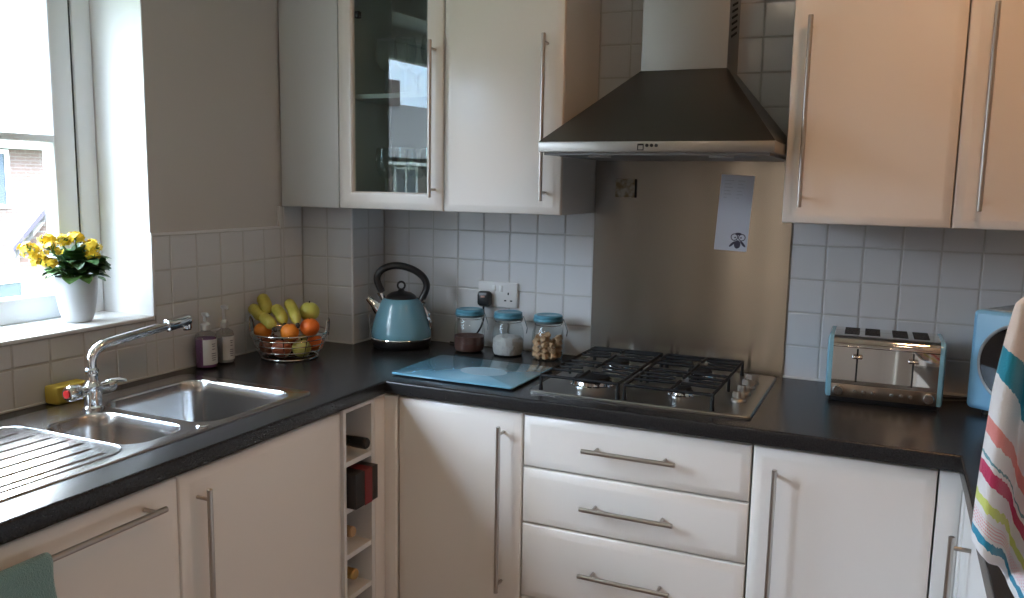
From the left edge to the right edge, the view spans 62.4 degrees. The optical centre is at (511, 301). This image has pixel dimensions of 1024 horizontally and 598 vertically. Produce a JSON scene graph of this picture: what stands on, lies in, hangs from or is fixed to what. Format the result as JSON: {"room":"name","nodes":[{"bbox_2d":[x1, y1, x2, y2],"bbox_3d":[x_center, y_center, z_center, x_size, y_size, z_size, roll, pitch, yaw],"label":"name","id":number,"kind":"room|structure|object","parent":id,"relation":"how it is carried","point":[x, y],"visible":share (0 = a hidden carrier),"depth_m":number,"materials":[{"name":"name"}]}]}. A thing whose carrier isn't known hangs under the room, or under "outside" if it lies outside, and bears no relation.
{"room":"kitchen","nodes":[
{"label":"kitchen","id":0,"kind":"room"},
{"bbox_2d":[141,0,302,263],"bbox_3d":[-1.722,0.075,1.064,0.244,2.420,5.150,5,9,24],"label":"wall","id":1,"kind":"structure","parent":0,"point":[212,69],"depth_m":2.51,"materials":[{"name":"grey paint"}]},
{"bbox_2d":[0,0,103,325],"bbox_3d":[-1.511,-0.366,1.685,0.060,1.100,1.540,5,9,24],"label":"window","id":2,"kind":"structure","parent":1,"relation":"in","point":[62,27],"depth_m":2.28,"materials":[{"name":"white plastic"}]},
{"bbox_2d":[0,311,154,345],"bbox_3d":[-1.431,0.127,1.712,0.256,0.011,1.548,5,9,24],"label":"trim","id":3,"kind":"structure","parent":1,"relation":"attached to","point":[10,334],"depth_m":2.17,"materials":[{"name":"white paint"}]},
{"bbox_2d":[16,231,111,322],"bbox_3d":[-1.160,-0.064,2.207,0.163,0.240,0.237,5,9,24],"label":"potted plant","id":4,"kind":"object","parent":3,"relation":"on","point":[76,290],"visible":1,"depth_m":2.20,"materials":[{"name":"green plant"}]},
{"bbox_2d":[89,0,152,315],"bbox_3d":[-1.425,-0.389,1.643,0.246,1.051,1.554,5,9,24],"label":"window reveal","id":5,"kind":"structure","parent":1,"relation":"attached to","point":[116,31],"depth_m":2.34,"materials":[{"name":"white paint"}]},
{"bbox_2d":[0,206,302,411],"bbox_3d":[-1.227,0.041,1.860,0.006,0.466,2.404,5,9,24],"label":"backsplash","id":6,"kind":"structure","parent":1,"relation":"attached to","point":[196,273],"depth_m":2.46,"materials":[{"name":"grey tile"}]},
{"bbox_2d":[149,206,353,343],"bbox_3d":[-0.831,-0.063,2.662,0.172,0.466,0.694,8,11,41],"label":"trim","id":7,"kind":"structure","parent":1,"relation":"attached to","point":[151,235],"depth_m":2.58,"materials":[{"name":"white tile"}]},
{"bbox_2d":[302,207,353,342],"bbox_3d":[-0.633,-0.093,2.905,0.207,0.466,0.006,5,9,24],"label":"trim","id":8,"kind":"structure","parent":1,"relation":"attached to","point":[326,231],"depth_m":2.90,"materials":[{"name":"grey tile"}]},
{"bbox_2d":[0,338,966,414],"bbox_3d":[0.026,0.348,1.492,2.620,0.008,2.500,5,9,24],"label":"trim","id":9,"kind":"structure","parent":1,"relation":"attached to","point":[189,366],"depth_m":2.46,"materials":[{"name":"grey"}]},
{"bbox_2d":[450,291,491,343],"bbox_3d":[-0.145,0.056,2.885,0.157,0.192,0.033,5,9,24],"label":"plug","id":10,"kind":"object","parent":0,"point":[484,299],"visible":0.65,"depth_m":2.84,"materials":[{"name":"black plastic"}]},
{"bbox_2d":[384,223,939,597],"bbox_3d":[0.715,-0.100,2.645,2.886,2.420,0.244,5,9,24],"label":"wall","id":11,"kind":"structure","parent":0,"point":[792,223],"depth_m":2.40,"materials":[{"name":"grey paint"}]},
{"bbox_2d":[302,223,303,303],"bbox_3d":[-0.590,-0.474,2.948,0.207,1.210,0.196,5,9,24],"label":"trim","id":12,"kind":"structure","parent":11,"relation":"attached to","point":[302,223],"depth_m":2.94,"materials":[{"name":"grey paint"}]},
{"bbox_2d":[278,0,445,210],"bbox_3d":[-0.432,-0.665,2.755,0.610,0.714,0.343,5,9,24],"label":"upper cabinet","id":13,"kind":"object","parent":11,"relation":"attached to","point":[338,106],"visible":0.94,"depth_m":2.73,"materials":[{"name":"grey wood"}]},
{"bbox_2d":[355,92,426,105],"bbox_3d":[-0.313,-0.656,2.741,0.336,0.014,0.244,5,9,24],"label":"shelf","id":14,"kind":"object","parent":13,"relation":"attached to","point":[361,98],"depth_m":2.70,"materials":[{"name":"grey"}]},
{"bbox_2d":[394,37,416,92],"bbox_3d":[-0.335,-0.741,2.655,0.074,0.175,0.074,5,9,24],"label":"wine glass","id":15,"kind":"object","parent":13,"relation":"on","point":[395,37],"visible":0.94,"depth_m":2.65,"materials":[{"name":"clear glass"}]},
{"bbox_2d":[351,208,383,341],"bbox_3d":[-0.502,-0.097,2.950,0.006,0.466,0.196,5,9,24],"label":"trim","id":16,"kind":"structure","parent":11,"relation":"attached to","point":[368,224],"depth_m":2.93,"materials":[{"name":"grey tile"}]},
{"bbox_2d":[479,281,517,307],"bbox_3d":[-0.048,-0.024,2.853,0.145,0.085,0.014,5,9,24],"label":"double socket","id":17,"kind":"object","parent":11,"relation":"attached to","point":[504,294],"visible":0.9,"depth_m":2.84,"materials":[{"name":"white plastic"}]},
{"bbox_2d":[444,0,599,214],"bbox_3d":[0.023,-0.628,2.552,0.378,0.714,0.343,5,9,24],"label":"upper cabinet","id":18,"kind":"object","parent":11,"relation":"attached to","point":[517,71],"visible":1,"depth_m":2.44,"materials":[{"name":"grey wood"}]},
{"bbox_2d":[538,0,786,161],"bbox_3d":[0.448,-0.822,2.255,0.599,0.873,0.486,5,9,24],"label":"hood","id":19,"kind":"object","parent":11,"relation":"attached to","point":[688,100],"visible":0.96,"depth_m":2.24,"materials":[{"name":"grey metal"}]},
{"bbox_2d":[590,160,791,376],"bbox_3d":[0.534,-0.112,2.582,0.600,0.632,0.004,5,9,24],"label":"backsplash","id":20,"kind":"structure","parent":11,"relation":"attached to","point":[660,284],"depth_m":2.58,"materials":[{"name":"grey metal"}]},
{"bbox_2d":[615,179,636,197],"bbox_3d":[0.355,-0.353,2.627,0.067,0.057,0.004,5,9,24],"label":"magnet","id":21,"kind":"object","parent":20,"relation":"attached to","point":[624,187],"visible":1,"depth_m":2.62,"materials":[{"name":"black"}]},
{"bbox_2d":[714,174,754,251],"bbox_3d":[0.658,-0.262,2.502,0.108,0.226,0.002,5,9,24],"label":"sheet","id":22,"kind":"object","parent":20,"relation":"attached to","point":[736,191],"visible":1,"depth_m":2.50,"materials":[{"name":"white paper"}]},
{"bbox_2d":[384,0,1023,393],"bbox_3d":[0.652,-0.389,2.498,2.423,1.210,0.006,5,9,24],"label":"backsplash","id":23,"kind":"structure","parent":11,"relation":"attached to","point":[910,279],"depth_m":2.45,"materials":[{"name":"grey tile"}]},
{"bbox_2d":[782,0,970,228],"bbox_3d":[0.925,-0.556,2.153,0.386,0.714,0.338,5,9,24],"label":"upper cabinet","id":24,"kind":"object","parent":11,"relation":"attached to","point":[876,86],"visible":1,"depth_m":2.04,"materials":[{"name":"grey wood"}]},
{"bbox_2d":[950,0,1023,230],"bbox_3d":[1.281,-0.528,1.995,0.387,0.714,0.338,5,9,24],"label":"upper cabinet","id":25,"kind":"object","parent":11,"relation":"attached to","point":[988,194],"visible":1,"depth_m":1.94,"materials":[{"name":"grey wood"}]},
{"bbox_3d":[-0.431,1.478,0.658,3.130,0.200,5.150,5,9,24],"label":"floor","id":26,"kind":"structure","parent":0,"visible":0},
{"bbox_2d":[0,476,179,597],"bbox_3d":[-1.043,0.797,1.601,0.609,0.864,0.597,5,9,24],"label":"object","id":27,"kind":"object","parent":26,"relation":"on","point":[127,546],"visible":0.96,"depth_m":1.57,"materials":[{"name":"white"}]},
{"bbox_2d":[0,552,56,597],"bbox_3d":[-0.820,0.597,1.320,0.045,0.335,0.241,5,9,24],"label":"hand towel","id":28,"kind":"object","parent":27,"relation":"hanging from","point":[33,577],"visible":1,"depth_m":1.36,"materials":[{"name":"teal fabric"}]},
{"bbox_2d":[176,412,341,597],"bbox_3d":[-0.805,0.729,2.123,0.609,0.864,0.552,5,9,24],"label":"base cabinet","id":29,"kind":"object","parent":26,"relation":"on","point":[263,519],"visible":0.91,"depth_m":1.96,"materials":[{"name":"white wood"}]},
{"bbox_2d":[340,398,374,597],"bbox_3d":[-0.674,0.685,2.448,0.559,0.867,0.146,5,9,24],"label":"wine rack cabinet","id":30,"kind":"object","parent":26,"relation":"on","point":[358,551],"visible":0.26,"depth_m":2.35,"materials":[{"name":"white wood"}]},
{"bbox_2d":[347,525,355,537],"bbox_3d":[-0.668,0.619,2.440,0.505,0.076,0.076,5,9,24],"label":"wine bottle","id":31,"kind":"object","parent":30,"relation":"in","point":[351,530],"visible":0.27,"depth_m":2.33,"materials":[{"name":"yellow"}]},
{"bbox_2d":[347,566,358,579],"bbox_3d":[-0.667,0.741,2.455,0.512,0.076,0.076,5,9,24],"label":"wine bottle","id":32,"kind":"object","parent":30,"relation":"on","point":[352,573],"visible":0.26,"depth_m":2.35,"materials":[{"name":"clear glass"}]},
{"bbox_2d":[346,435,369,448],"bbox_3d":[-0.642,0.364,2.395,0.552,0.076,0.076,5,9,24],"label":"wine bottle","id":33,"kind":"object","parent":30,"relation":"on","point":[353,441],"visible":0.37,"depth_m":2.28,"materials":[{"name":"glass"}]},
{"bbox_2d":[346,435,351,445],"bbox_3d":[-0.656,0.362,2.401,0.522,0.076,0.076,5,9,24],"label":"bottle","id":34,"kind":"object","parent":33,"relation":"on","point":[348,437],"depth_m":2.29,"materials":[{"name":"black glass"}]},
{"bbox_2d":[346,446,370,467],"bbox_3d":[-0.664,0.408,2.404,0.542,0.014,0.119,5,9,24],"label":"shelf","id":35,"kind":"object","parent":30,"relation":"attached to","point":[354,455],"depth_m":2.32,"materials":[{"name":"white wood"}]},
{"bbox_2d":[347,536,370,559],"bbox_3d":[-0.668,0.665,2.440,0.542,0.014,0.119,5,9,24],"label":"shelf","id":36,"kind":"object","parent":30,"relation":"attached to","point":[355,544],"depth_m":2.36,"materials":[{"name":"white"}]},
{"bbox_2d":[347,577,371,597],"bbox_3d":[-0.670,0.786,2.457,0.542,0.014,0.119,5,9,24],"label":"shelf","id":37,"kind":"object","parent":30,"relation":"attached to","point":[357,586],"depth_m":2.37,"materials":[{"name":"white"}]},
{"bbox_2d":[346,461,377,509],"bbox_3d":[-0.517,0.492,2.349,0.275,0.098,0.106,5,9,24],"label":"books","id":38,"kind":"object","parent":30,"relation":"in","point":[361,477],"visible":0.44,"depth_m":2.28,"materials":[{"name":"black"}]},
{"bbox_2d":[374,393,398,597],"bbox_3d":[-0.362,0.693,2.429,0.052,0.867,0.071,5,9,24],"label":"filler panel","id":39,"kind":"object","parent":26,"relation":"on","point":[386,405],"visible":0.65,"depth_m":2.42,"materials":[{"name":"beige wood"}]},
{"bbox_2d":[399,396,524,597],"bbox_3d":[-0.047,0.676,2.593,0.381,0.867,0.609,5,9,24],"label":"base cabinet","id":40,"kind":"object","parent":26,"relation":"on","point":[461,466],"visible":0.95,"depth_m":2.33,"materials":[{"name":"white wood"}]},
{"bbox_2d":[521,413,754,597],"bbox_3d":[0.397,0.712,2.395,0.584,0.867,0.609,5,9,24],"label":"drawer unit","id":41,"kind":"object","parent":26,"relation":"on","point":[610,511],"visible":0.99,"depth_m":2.12,"materials":[{"name":"white"}]},
{"bbox_2d":[745,444,937,597],"bbox_3d":[0.843,0.747,2.196,0.388,0.867,0.609,5,9,24],"label":"base cabinet","id":42,"kind":"object","parent":26,"relation":"on","point":[822,525],"visible":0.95,"depth_m":1.92,"materials":[{"name":"white"}]},
{"bbox_2d":[928,470,986,597],"bbox_3d":[1.119,0.837,1.589,0.614,0.867,1.500,5,9,24],"label":"base cabinet","id":43,"kind":"object","parent":26,"relation":"on","point":[955,567],"visible":0.46,"depth_m":1.81,"materials":[{"name":"white"}]},
{"bbox_2d":[0,340,1013,597],"bbox_3d":[0.009,0.375,1.448,2.627,0.038,2.599,5,9,24],"label":"countertop","id":44,"kind":"structure","parent":43,"relation":"on","point":[796,414],"depth_m":2.04,"materials":[{"name":"grey laminate"}]},
{"bbox_2d":[45,379,84,404],"bbox_3d":[-1.100,0.223,2.091,0.048,0.045,0.093,5,9,24],"label":"sponge","id":45,"kind":"object","parent":44,"relation":"on","point":[53,392],"visible":0.62,"depth_m":2.05,"materials":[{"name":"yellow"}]},
{"bbox_2d":[62,314,192,410],"bbox_3d":[-0.950,0.146,2.106,0.050,0.192,0.371,5,9,26],"label":"mixer tap","id":46,"kind":"object","parent":44,"relation":"on","point":[92,389],"visible":1,"depth_m":2.02,"materials":[{"name":"silver metal"}]},
{"bbox_2d":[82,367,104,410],"bbox_3d":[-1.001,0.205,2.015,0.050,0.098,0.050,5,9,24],"label":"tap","id":47,"kind":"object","parent":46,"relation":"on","point":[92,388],"depth_m":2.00,"materials":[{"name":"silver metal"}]},
{"bbox_2d":[0,374,310,501],"bbox_3d":[-0.927,0.359,1.873,0.453,0.175,0.990,5,9,24],"label":"sink","id":48,"kind":"object","parent":44,"relation":"in","point":[43,448],"visible":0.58,"depth_m":1.94,"materials":[{"name":"silver metal"}]},
{"bbox_2d":[194,312,217,367],"bbox_3d":[-0.900,0.112,2.484,0.063,0.164,0.062,9,11,44],"label":"soap bottle","id":49,"kind":"object","parent":44,"relation":"on","point":[206,351],"visible":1,"depth_m":2.47,"materials":[{"name":"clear plastic"}]},
{"bbox_2d":[216,305,234,362],"bbox_3d":[-0.868,0.097,2.553,0.054,0.176,0.053,9,11,44],"label":"soap bottle","id":50,"kind":"object","parent":44,"relation":"on","point":[225,343],"visible":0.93,"depth_m":2.54,"materials":[{"name":"clear plastic"}]},
{"bbox_2d":[248,316,329,361],"bbox_3d":[-0.701,0.110,2.662,0.244,0.127,0.244,5,9,24],"label":"fruit basket","id":51,"kind":"object","parent":44,"relation":"on","point":[250,317],"visible":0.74,"depth_m":2.60,"materials":[{"name":"silver metal"}]},
{"bbox_2d":[254,323,271,338],"bbox_3d":[-0.778,0.090,2.639,0.055,0.053,0.055,5,9,24],"label":"orange","id":52,"kind":"object","parent":51,"relation":"in","point":[260,329],"visible":0.67,"depth_m":2.62,"materials":[{"name":"orange food"}]},
{"bbox_2d":[248,303,262,320],"bbox_3d":[-0.801,0.036,2.654,0.035,0.057,0.086,-6,11,-42],"label":"banana","id":53,"kind":"object","parent":52,"relation":"on","point":[254,309],"visible":0.77,"depth_m":2.64,"materials":[{"name":"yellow food"}]},
{"bbox_2d":[257,293,272,313],"bbox_3d":[-0.779,0.012,2.666,0.038,0.074,0.089,-4,9,-31],"label":"banana","id":54,"kind":"object","parent":52,"relation":"on","point":[264,302],"visible":0.8,"depth_m":2.65,"materials":[{"name":"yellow food"}]},
{"bbox_2d":[259,312,276,331],"bbox_3d":[-0.747,0.062,2.591,0.083,0.056,0.034,8,10,41],"label":"banana","id":55,"kind":"object","parent":52,"relation":"on","point":[266,319],"visible":1,"depth_m":2.58,"materials":[{"name":"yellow food"}]},
{"bbox_2d":[259,338,276,353],"bbox_3d":[-0.763,0.135,2.647,0.058,0.059,0.058,5,9,24],"label":"apple","id":56,"kind":"object","parent":51,"relation":"in","point":[268,350],"visible":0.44,"depth_m":2.62,"materials":[{"name":"brown food"}]},
{"bbox_2d":[272,339,291,357],"bbox_3d":[-0.711,0.143,2.607,0.060,0.061,0.060,5,9,24],"label":"apple","id":57,"kind":"object","parent":51,"relation":"in","point":[275,345],"visible":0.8,"depth_m":2.59,"materials":[{"name":"brown food"}]},
{"bbox_2d":[280,323,298,340],"bbox_3d":[-0.684,0.094,2.599,0.057,0.055,0.057,5,9,24],"label":"orange","id":58,"kind":"object","parent":51,"relation":"in","point":[288,330],"visible":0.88,"depth_m":2.58,"materials":[{"name":"orange food"}]},
{"bbox_2d":[271,304,287,325],"bbox_3d":[-0.723,0.043,2.629,0.035,0.066,0.110,-4,9,-33],"label":"banana","id":59,"kind":"object","parent":58,"relation":"on","point":[277,310],"visible":1,"depth_m":2.60,"materials":[{"name":"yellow food"}]},
{"bbox_2d":[284,299,300,327],"bbox_3d":[-0.685,0.034,2.640,0.034,0.078,0.149,-3,9,-27],"label":"banana","id":60,"kind":"object","parent":58,"relation":"on","point":[293,311],"visible":1,"depth_m":2.61,"materials":[{"name":"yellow food"}]},
{"bbox_2d":[292,338,310,356],"bbox_3d":[-0.653,0.143,2.622,0.058,0.059,0.058,5,9,24],"label":"pear","id":61,"kind":"object","parent":51,"relation":"in","point":[295,345],"visible":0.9,"depth_m":2.60,"materials":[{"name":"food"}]},
{"bbox_2d":[300,318,319,335],"bbox_3d":[-0.628,0.079,2.623,0.060,0.058,0.060,5,9,24],"label":"orange","id":62,"kind":"object","parent":51,"relation":"in","point":[309,326],"visible":0.89,"depth_m":2.60,"materials":[{"name":"orange food"}]},
{"bbox_2d":[299,301,319,319],"bbox_3d":[-0.641,0.029,2.672,0.064,0.065,0.064,5,9,24],"label":"apple","id":63,"kind":"object","parent":62,"relation":"on","point":[309,309],"visible":0.77,"depth_m":2.65,"materials":[{"name":"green food"}]},
{"bbox_2d":[307,336,323,350],"bbox_3d":[-0.624,0.130,2.674,0.054,0.052,0.054,5,9,24],"label":"orange","id":64,"kind":"object","parent":51,"relation":"in","point":[317,342],"visible":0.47,"depth_m":2.65,"materials":[{"name":"orange food"}]},
{"bbox_2d":[366,262,431,350],"bbox_3d":[-0.373,0.009,2.848,0.206,0.287,0.206,-5,10,-35],"label":"kettle","id":65,"kind":"object","parent":44,"relation":"on","point":[401,322],"visible":1,"depth_m":2.80,"materials":[{"name":"blue metal"}]},
{"bbox_2d":[454,307,488,351],"bbox_3d":[-0.141,0.093,2.799,0.103,0.143,0.103,-6,11,-43],"label":"storage jar","id":66,"kind":"object","parent":44,"relation":"on","point":[462,312],"visible":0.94,"depth_m":2.76,"materials":[{"name":"clear glass"}]},
{"bbox_2d":[454,333,483,351],"bbox_3d":[-0.141,0.134,2.805,0.100,0.053,0.100,5,9,24],"label":"ground coffee","id":67,"kind":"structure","parent":66,"relation":"in","point":[464,342],"depth_m":2.77,"materials":[{"name":"brown food"}]},
{"bbox_2d":[392,355,551,388],"bbox_3d":[-0.112,0.204,2.486,0.386,0.009,0.296,5,9,25],"label":"chopping board","id":68,"kind":"object","parent":44,"relation":"on","point":[482,372],"visible":0.96,"depth_m":2.46,"materials":[{"name":"blue glass"}]},
{"bbox_2d":[492,310,527,356],"bbox_3d":[-0.013,0.102,2.748,0.103,0.143,0.103,-6,11,-43],"label":"storage jar","id":69,"kind":"object","parent":44,"relation":"on","point":[500,315],"visible":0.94,"depth_m":2.71,"materials":[{"name":"clear glass"}]},
{"bbox_2d":[493,334,522,355],"bbox_3d":[-0.013,0.139,2.753,0.100,0.063,0.100,5,9,24],"label":"sugar","id":70,"kind":"object","parent":69,"relation":"in","point":[503,344],"visible":1,"depth_m":2.71,"materials":[{"name":"grey food"}]},
{"bbox_2d":[531,313,567,359],"bbox_3d":[0.115,0.111,2.700,0.103,0.143,0.103,-6,11,-43],"label":"storage jar","id":71,"kind":"object","parent":44,"relation":"on","point":[539,318],"visible":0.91,"depth_m":2.66,"materials":[{"name":"clear glass"}]},
{"bbox_2d":[534,334,540,340],"bbox_3d":[0.081,0.116,2.685,0.023,0.025,0.021,3,8,12],"label":"chunk","id":72,"kind":"object","parent":71,"relation":"in","point":[537,337],"visible":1,"depth_m":2.68,"materials":[{"name":"brown food"}]},
{"bbox_2d":[534,340,541,346],"bbox_3d":[0.083,0.133,2.683,0.020,0.021,0.016,8,11,42],"label":"chunk","id":73,"kind":"object","parent":71,"relation":"in","point":[537,343],"visible":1,"depth_m":2.68,"materials":[{"name":"brown food"}]},
{"bbox_2d":[535,352,541,359],"bbox_3d":[0.084,0.172,2.686,0.021,0.024,0.020,7,10,39],"label":"chunk","id":74,"kind":"object","parent":71,"relation":"in","point":[538,355],"visible":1,"depth_m":2.68,"materials":[{"name":"brown food"}]},
{"bbox_2d":[541,342,547,347],"bbox_3d":[0.103,0.136,2.668,0.016,0.019,0.018,-3,9,-25],"label":"chunk","id":75,"kind":"object","parent":71,"relation":"in","point":[544,344],"visible":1,"depth_m":2.66,"materials":[{"name":"brown food"}]},
{"bbox_2d":[542,353,548,359],"bbox_3d":[0.105,0.174,2.672,0.018,0.018,0.018,-5,10,-39],"label":"chunk","id":76,"kind":"object","parent":71,"relation":"in","point":[544,356],"visible":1,"depth_m":2.67,"materials":[{"name":"brown food"}]},
{"bbox_2d":[549,342,554,347],"bbox_3d":[0.127,0.137,2.668,0.017,0.019,0.018,-3,9,-28],"label":"chunk","id":77,"kind":"object","parent":71,"relation":"in","point":[551,344],"visible":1,"depth_m":2.66,"materials":[{"name":"brown food"}]},
{"bbox_2d":[549,348,555,353],"bbox_3d":[0.129,0.155,2.672,0.020,0.022,0.020,0,8,-7],"label":"chunk","id":78,"kind":"object","parent":71,"relation":"in","point":[552,350],"visible":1,"depth_m":2.67,"materials":[{"name":"brown food"}]},
{"bbox_2d":[549,353,556,359],"bbox_3d":[0.130,0.172,2.675,0.020,0.026,0.023,-3,9,-27],"label":"chunk","id":79,"kind":"object","parent":71,"relation":"in","point":[552,356],"visible":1,"depth_m":2.67,"materials":[{"name":"brown food"}]},
{"bbox_2d":[555,341,561,346],"bbox_3d":[0.148,0.134,2.686,0.022,0.026,0.021,-2,9,-23],"label":"chunk","id":80,"kind":"object","parent":71,"relation":"in","point":[557,344],"visible":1,"depth_m":2.68,"materials":[{"name":"brown food"}]},
{"bbox_2d":[530,346,775,419],"bbox_3d":[0.410,0.209,2.367,0.581,0.053,0.495,5,9,24],"label":"gas hob","id":81,"kind":"object","parent":44,"relation":"in","point":[705,390],"visible":1,"depth_m":2.29,"materials":[{"name":"silver metal"}]},
{"bbox_2d":[825,326,966,410],"bbox_3d":[1.027,0.175,2.232,0.361,0.178,0.203,4,9,23],"label":"toaster","id":82,"kind":"object","parent":44,"relation":"on","point":[905,369],"visible":1,"depth_m":2.18,"materials":[{"name":"silver metal"}]},
{"bbox_2d":[967,305,1014,413],"bbox_3d":[1.375,0.168,2.019,0.291,0.263,0.440,-4,10,-34],"label":"microwave","id":83,"kind":"object","parent":44,"relation":"on","point":[990,324],"visible":0.56,"depth_m":2.10,"materials":[{"name":"blue"}]},
{"bbox_3d":[0.749,0.339,0.570,0.556,2.119,0.672,5,9,24],"label":"cabinet","id":84,"kind":"object","parent":26,"relation":"on","visible":0},
{"bbox_2d":[970,297,1023,597],"bbox_3d":[0.625,0.176,0.987,0.148,0.462,0.070,3,8,15],"label":"tea towel","id":85,"kind":"object","parent":84,"relation":"hanging from","point":[997,529],"visible":1,"depth_m":0.99,"materials":[{"name":"multicoloured fabric"}]},
{"label":"outside","id":86,"kind":"structure","parent":0,"visible":0},
{"bbox_3d":[-32.171,2.871,6.823,180.000,0.200,160.000,5,9,24],"label":"ground","id":87,"kind":"structure","parent":86,"visible":0},
{"bbox_2d":[0,91,44,297],"bbox_3d":[-14.467,-2.465,17.199,7.750,8.150,6.000,5,9,24],"label":"house","id":88,"kind":"structure","parent":87,"relation":"on","point":[22,187],"depth_m":17.78,"materials":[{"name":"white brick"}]},
{"bbox_2d":[13,193,50,294],"bbox_3d":[-5.161,-0.578,12.650,3.920,6.000,4.180,-4,9,-30],"label":"gabled outhouse","id":89,"kind":"structure","parent":87,"relation":"on","point":[33,225],"depth_m":10.12,"materials":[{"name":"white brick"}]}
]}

